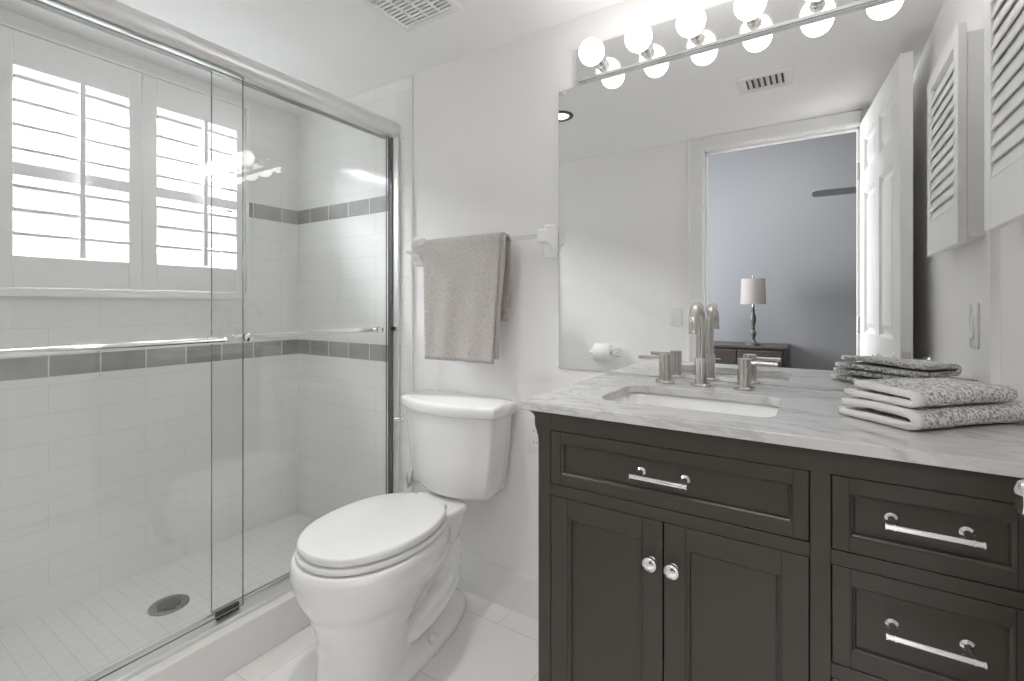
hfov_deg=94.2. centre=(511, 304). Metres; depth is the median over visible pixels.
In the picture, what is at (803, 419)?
countertop
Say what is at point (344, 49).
ceiling
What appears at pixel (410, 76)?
trim
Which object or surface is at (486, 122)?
wall
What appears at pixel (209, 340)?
door
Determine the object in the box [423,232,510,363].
hand towel
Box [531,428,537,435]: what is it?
receptacle
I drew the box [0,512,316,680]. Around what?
floor
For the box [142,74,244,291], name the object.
plantation shutter
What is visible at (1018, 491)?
door knob
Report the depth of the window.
1.99 m
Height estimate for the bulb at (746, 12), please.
0.078 m
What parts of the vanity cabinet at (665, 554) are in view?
panel, door, knob, handle, knob, drawer, door, drawer, drawer, handle, handle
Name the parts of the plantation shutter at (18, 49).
rail, rail, rail, tilt rod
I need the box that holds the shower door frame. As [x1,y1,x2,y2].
[22,0,400,680]
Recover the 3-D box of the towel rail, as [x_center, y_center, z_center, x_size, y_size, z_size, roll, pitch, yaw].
[-0.143,-0.227,1.827,0.682,0.120,0.076,0,0,33]
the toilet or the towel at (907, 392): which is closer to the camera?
the towel at (907, 392)
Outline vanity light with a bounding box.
[577,0,889,83]
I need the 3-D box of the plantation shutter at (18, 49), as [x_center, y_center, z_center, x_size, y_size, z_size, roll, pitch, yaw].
[-1.589,-0.491,1.729,0.088,0.862,0.404,0,0,35]
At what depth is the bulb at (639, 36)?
1.40 m
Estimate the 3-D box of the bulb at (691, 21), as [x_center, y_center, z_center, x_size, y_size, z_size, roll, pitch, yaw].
[0.512,-0.798,1.354,0.079,0.078,0.112,0,0,33]
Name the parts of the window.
sash, sill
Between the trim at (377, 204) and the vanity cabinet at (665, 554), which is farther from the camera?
the trim at (377, 204)
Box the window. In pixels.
[0,20,250,298]
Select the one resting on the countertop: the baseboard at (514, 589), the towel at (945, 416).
the towel at (945, 416)
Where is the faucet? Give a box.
[638,302,777,390]
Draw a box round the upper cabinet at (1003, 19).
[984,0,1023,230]
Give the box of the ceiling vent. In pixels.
[360,0,462,31]
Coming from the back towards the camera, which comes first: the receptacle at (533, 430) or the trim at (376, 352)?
the trim at (376, 352)
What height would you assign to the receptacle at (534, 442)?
0.028 m
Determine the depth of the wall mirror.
1.29 m
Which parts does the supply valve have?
handle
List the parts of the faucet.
handle, spout, handle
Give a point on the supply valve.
(406, 483)
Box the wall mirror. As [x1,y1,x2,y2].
[559,0,989,390]
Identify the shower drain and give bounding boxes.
[147,594,189,615]
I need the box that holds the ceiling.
[0,0,623,115]
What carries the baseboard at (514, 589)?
attached to the wall at (486, 122)
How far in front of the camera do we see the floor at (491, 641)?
1.54 m
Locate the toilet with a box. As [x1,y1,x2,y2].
[289,390,516,680]
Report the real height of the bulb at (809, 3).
0.078 m
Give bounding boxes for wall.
[0,8,297,629]
[298,77,408,518]
[413,0,999,576]
[1000,220,1023,402]
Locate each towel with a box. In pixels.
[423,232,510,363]
[838,397,1023,429]
[844,377,1017,407]
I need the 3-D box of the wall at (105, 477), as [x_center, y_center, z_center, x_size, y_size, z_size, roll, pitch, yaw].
[-1.591,0.070,1.907,0.150,2.120,1.501,0,0,33]
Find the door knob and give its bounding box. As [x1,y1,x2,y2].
[1012,479,1023,516]
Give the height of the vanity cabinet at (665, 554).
0.879 m
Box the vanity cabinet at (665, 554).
[529,410,1023,680]
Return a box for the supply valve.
[402,470,417,490]
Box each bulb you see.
[579,38,606,68]
[625,22,652,56]
[676,5,705,41]
[734,0,766,25]
[806,0,826,7]
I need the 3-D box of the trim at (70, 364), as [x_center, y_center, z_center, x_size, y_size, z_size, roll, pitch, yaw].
[-1.524,0.217,1.870,0.003,0.074,1.491,0,0,33]
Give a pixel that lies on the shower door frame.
(260, 76)
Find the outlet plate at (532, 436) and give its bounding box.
[527,420,538,453]
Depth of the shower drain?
1.71 m
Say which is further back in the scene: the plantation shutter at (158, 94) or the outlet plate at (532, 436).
the plantation shutter at (158, 94)
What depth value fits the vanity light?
1.38 m
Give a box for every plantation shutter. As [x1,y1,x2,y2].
[0,25,141,289]
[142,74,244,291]
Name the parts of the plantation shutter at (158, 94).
rail, rail, rail, tilt rod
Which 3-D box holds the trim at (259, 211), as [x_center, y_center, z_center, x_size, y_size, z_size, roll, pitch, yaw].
[-1.196,-0.457,2.383,0.003,0.070,0.273,0,0,33]
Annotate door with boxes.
[0,0,386,680]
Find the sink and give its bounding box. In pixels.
[611,392,778,416]
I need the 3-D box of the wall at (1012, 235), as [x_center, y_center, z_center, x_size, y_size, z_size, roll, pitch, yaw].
[0.750,0.070,0.411,0.120,2.120,1.501,0,0,33]
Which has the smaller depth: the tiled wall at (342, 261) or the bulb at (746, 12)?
the bulb at (746, 12)
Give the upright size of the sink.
0.142 m
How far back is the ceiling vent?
1.58 m
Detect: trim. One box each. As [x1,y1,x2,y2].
[0,339,297,380]
[249,202,297,224]
[298,195,387,224]
[298,339,387,361]
[409,75,412,492]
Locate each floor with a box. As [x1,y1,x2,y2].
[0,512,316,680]
[222,588,538,680]
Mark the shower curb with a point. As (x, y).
(225, 651)
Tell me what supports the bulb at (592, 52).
attached to the vanity light
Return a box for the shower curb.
[74,572,310,680]
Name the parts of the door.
bar post, bar post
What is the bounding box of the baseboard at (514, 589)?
[456,549,538,620]
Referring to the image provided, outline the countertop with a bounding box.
[520,374,1023,477]
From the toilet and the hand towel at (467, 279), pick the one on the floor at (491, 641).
the toilet
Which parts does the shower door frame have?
header rail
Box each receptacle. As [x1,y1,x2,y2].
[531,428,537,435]
[531,439,538,446]
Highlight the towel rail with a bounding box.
[405,223,558,265]
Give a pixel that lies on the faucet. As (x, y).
(697, 320)

